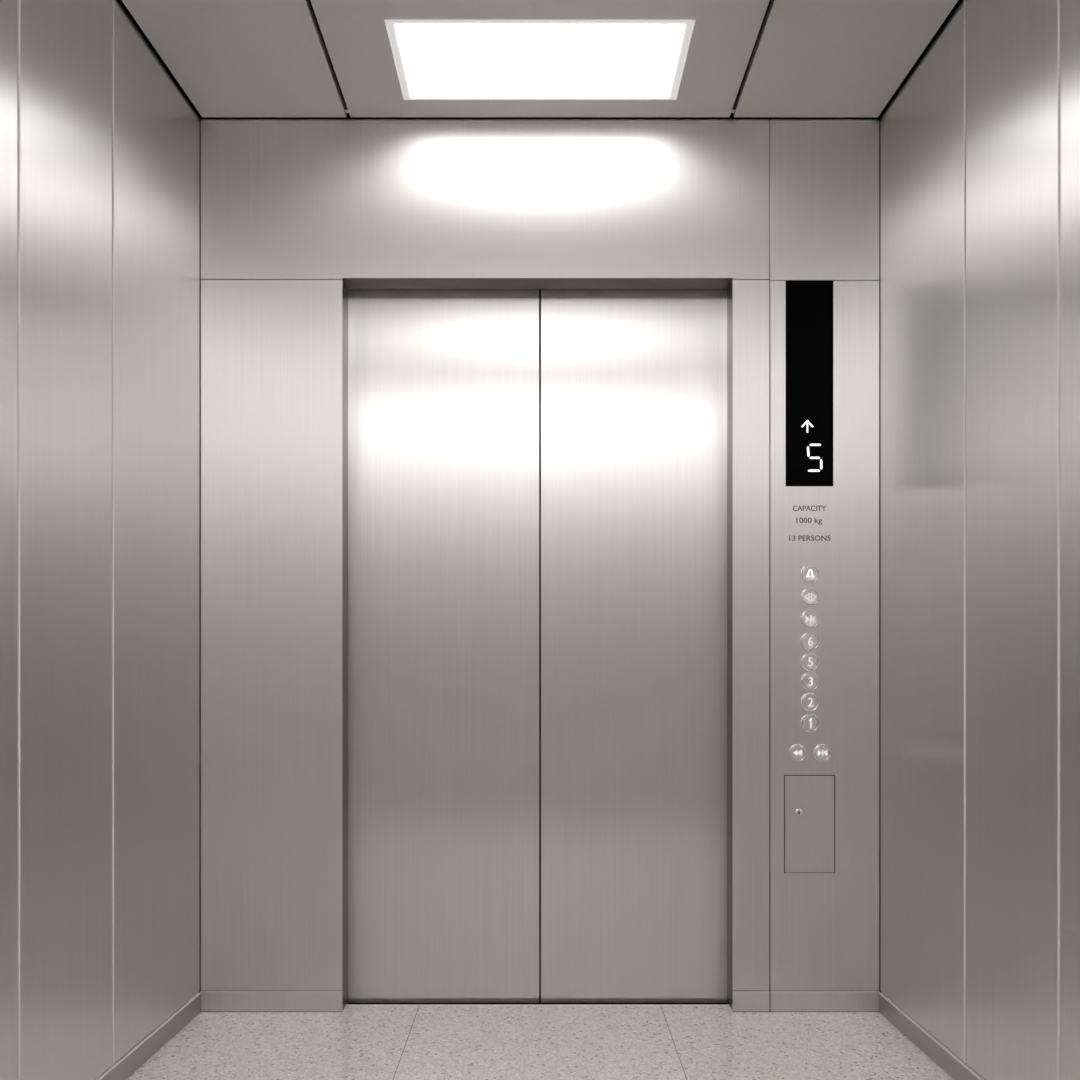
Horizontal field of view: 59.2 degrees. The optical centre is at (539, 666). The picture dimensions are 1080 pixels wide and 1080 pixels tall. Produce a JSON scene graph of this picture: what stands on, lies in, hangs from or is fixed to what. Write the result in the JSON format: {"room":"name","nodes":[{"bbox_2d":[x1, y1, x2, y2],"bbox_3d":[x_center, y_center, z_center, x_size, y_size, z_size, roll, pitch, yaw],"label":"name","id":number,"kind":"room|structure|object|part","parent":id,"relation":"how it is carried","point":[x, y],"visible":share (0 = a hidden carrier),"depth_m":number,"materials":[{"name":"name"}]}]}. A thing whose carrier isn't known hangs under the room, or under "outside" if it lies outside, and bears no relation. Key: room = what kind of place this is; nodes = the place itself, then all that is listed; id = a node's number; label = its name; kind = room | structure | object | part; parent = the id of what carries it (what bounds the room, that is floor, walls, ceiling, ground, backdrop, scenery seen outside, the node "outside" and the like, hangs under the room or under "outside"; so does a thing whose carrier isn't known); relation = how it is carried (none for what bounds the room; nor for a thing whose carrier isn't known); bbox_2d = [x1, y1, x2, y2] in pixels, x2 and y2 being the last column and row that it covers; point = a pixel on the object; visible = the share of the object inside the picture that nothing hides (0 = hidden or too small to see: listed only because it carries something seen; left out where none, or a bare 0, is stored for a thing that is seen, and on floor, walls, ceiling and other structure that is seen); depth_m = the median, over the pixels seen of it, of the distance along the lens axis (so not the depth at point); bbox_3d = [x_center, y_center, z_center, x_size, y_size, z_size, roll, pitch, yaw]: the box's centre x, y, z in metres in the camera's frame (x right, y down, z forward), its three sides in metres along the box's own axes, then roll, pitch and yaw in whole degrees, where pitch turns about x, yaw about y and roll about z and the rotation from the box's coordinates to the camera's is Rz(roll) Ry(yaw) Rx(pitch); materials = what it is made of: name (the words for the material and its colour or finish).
{"room":"elevator interior","nodes":[
{"label":"elevator interior","id":0,"kind":"room"},
{"bbox_2d":[0,0,199,1079],"bbox_3d":[-0.994,-0.302,0.837,0.051,2.460,3.330,0,0,3],"label":"wall","id":1,"kind":"structure","parent":0,"point":[100,140],"depth_m":1.97,"materials":[{"name":"grey metal"}]},
{"bbox_3d":[-0.944,-0.295,1.473,0.006,2.296,0.441,0,0,3],"label":"panel","id":2,"kind":"part","parent":1,"relation":"part of","materials":[{"name":"metal"}]},
{"bbox_3d":[-0.926,-0.295,1.867,0.006,2.296,0.333,0,0,3],"label":"panel","id":3,"kind":"part","parent":1,"relation":"part of","materials":[{"name":"metal"}]},
{"bbox_2d":[96,993,200,1079],"bbox_3d":[-0.970,0.881,0.839,0.010,0.051,3.324,0,0,3],"label":"baseboard","id":4,"kind":"structure","parent":1,"relation":"attached to","point":[139,1054],"depth_m":2.22,"materials":[{"name":"metal"}]},
{"bbox_3d":[-0.908,-0.295,2.270,0.006,2.296,0.458,0,0,3],"label":"panel","id":5,"kind":"part","parent":1,"relation":"part of","materials":[{"name":"metal"}]},
{"bbox_2d":[198,112,881,992],"bbox_3d":[0.000,-0.312,2.530,1.890,2.440,0.060,0,0,0],"label":"wall","id":6,"kind":"structure","parent":0,"point":[292,209],"depth_m":2.50,"materials":[{"name":"grey metal"}]},
{"bbox_3d":[-0.707,-0.084,2.503,0.373,1.871,0.006,0,0,0],"label":"panel","id":7,"kind":"part","parent":6,"relation":"part of","materials":[{"name":"metal"}]},
{"bbox_2d":[348,290,538,1002],"bbox_3d":[-0.287,-0.086,2.595,0.569,1.996,0.030,0,0,0],"label":"door","id":8,"kind":"structure","parent":6,"relation":"in","point":[443,385],"depth_m":2.58,"materials":[{"name":"metal"}]},
{"bbox_3d":[-0.145,-1.232,2.503,1.498,0.422,0.006,0,0,0],"label":"panel","id":9,"kind":"part","parent":6,"relation":"part of","materials":[{"name":"metal"}]},
{"bbox_2d":[341,279,733,1009],"bbox_3d":[-0.007,-0.057,2.540,1.035,1.939,0.073,0,0,0],"label":"door frame","id":10,"kind":"structure","parent":6,"relation":"attached to","point":[348,284],"depth_m":2.54,"materials":[{"name":"metal"}]},
{"bbox_2d":[200,991,879,1011],"bbox_3d":[0.000,0.880,2.502,1.787,0.054,0.008,0,0,0],"label":"baseboard","id":11,"kind":"structure","parent":6,"relation":"attached to","point":[211,1001],"depth_m":2.50,"materials":[{"name":"metal"}]},
{"bbox_2d":[541,290,726,1002],"bbox_3d":[0.280,-0.086,2.595,0.556,1.996,0.030,0,0,0],"label":"door","id":12,"kind":"structure","parent":6,"relation":"in","point":[634,382],"depth_m":2.58,"materials":[{"name":"metal"}]},
{"bbox_3d":[0.556,-0.084,2.503,0.097,1.871,0.006,0,0,0],"label":"panel","id":13,"kind":"part","parent":6,"relation":"part of","materials":[{"name":"metal"}]},
{"bbox_2d":[770,280,878,989],"bbox_3d":[0.750,-0.083,2.500,0.287,1.869,0.007,0,0,0],"label":"control panel","id":14,"kind":"object","parent":6,"relation":"attached to","point":[824,334],"visible":1,"depth_m":2.50,"materials":[{"name":"metal"}]},
{"bbox_3d":[0.710,0.414,2.502,0.130,0.254,0.003,0,0,0],"label":"service door","id":15,"kind":"part","parent":14,"relation":"part of","materials":[{"name":"metal"}]},
{"bbox_3d":[0.750,-1.230,2.503,0.287,0.425,0.006,0,0,0],"label":"panel","id":16,"kind":"part","parent":6,"relation":"part of","materials":[{"name":"metal"}]},
{"bbox_2d":[122,0,957,116],"bbox_3d":[0.000,-1.507,0.892,2.187,0.129,3.535,0,0,0],"label":"ceiling","id":17,"kind":"structure","parent":0,"point":[231,58],"depth_m":2.24,"materials":[{"name":"grey metal"}]},
{"bbox_3d":[-0.768,-1.454,0.841,0.521,0.022,3.307,0,0,0],"label":"panel","id":18,"kind":"part","parent":17,"relation":"part of","materials":[{"name":"grey metal"}]},
{"bbox_2d":[385,20,694,99],"bbox_3d":[0.000,-1.440,2.265,0.693,0.005,0.295,0,0,0],"label":"recessed light","id":19,"kind":"object","parent":17,"relation":"in","point":[434,59],"visible":1,"depth_m":2.25,"materials":[{"name":"white plastic"}]},
{"bbox_3d":[0.000,-1.454,0.841,0.995,0.022,3.307,0,0,0],"label":"panel","id":20,"kind":"part","parent":17,"relation":"part of","materials":[{"name":"grey metal"}]},
{"bbox_3d":[0.768,-1.454,0.841,0.521,0.022,3.307,0,0,0],"label":"panel","id":21,"kind":"part","parent":17,"relation":"part of","materials":[{"name":"grey metal"}]},
{"bbox_2d":[126,1005,953,1079],"bbox_3d":[0.000,0.933,0.847,2.147,0.050,3.404,0,0,0],"label":"floor","id":22,"kind":"structure","parent":0,"point":[358,1042],"depth_m":2.28,"materials":[{"name":"stone"}]},
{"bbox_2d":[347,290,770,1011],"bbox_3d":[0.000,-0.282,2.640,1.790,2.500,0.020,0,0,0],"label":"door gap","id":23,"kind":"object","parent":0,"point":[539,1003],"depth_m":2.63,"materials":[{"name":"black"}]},
{"bbox_2d":[880,0,1079,1079],"bbox_3d":[0.994,-0.302,0.837,0.051,2.460,3.330,0,0,-3],"label":"wall","id":24,"kind":"structure","parent":0,"point":[980,139],"depth_m":1.96,"materials":[{"name":"grey metal"}]},
{"bbox_3d":[0.908,-0.295,2.274,0.006,2.296,0.450,0,0,-3],"label":"panel","id":25,"kind":"part","parent":24,"relation":"part of","materials":[{"name":"metal"}]},
{"bbox_2d":[879,993,983,1079],"bbox_3d":[0.970,0.881,0.839,0.010,0.051,3.324,0,0,-3],"label":"baseboard","id":26,"kind":"structure","parent":24,"relation":"attached to","point":[940,1054],"depth_m":2.22,"materials":[{"name":"metal"}]},
{"bbox_3d":[0.926,-0.295,1.874,0.006,2.296,0.336,0,0,-3],"label":"panel","id":27,"kind":"part","parent":24,"relation":"part of","materials":[{"name":"metal"}]},
{"bbox_3d":[0.944,-0.295,1.476,0.006,2.296,0.447,0,0,-3],"label":"panel","id":28,"kind":"part","parent":24,"relation":"part of","materials":[{"name":"metal"}]}
]}

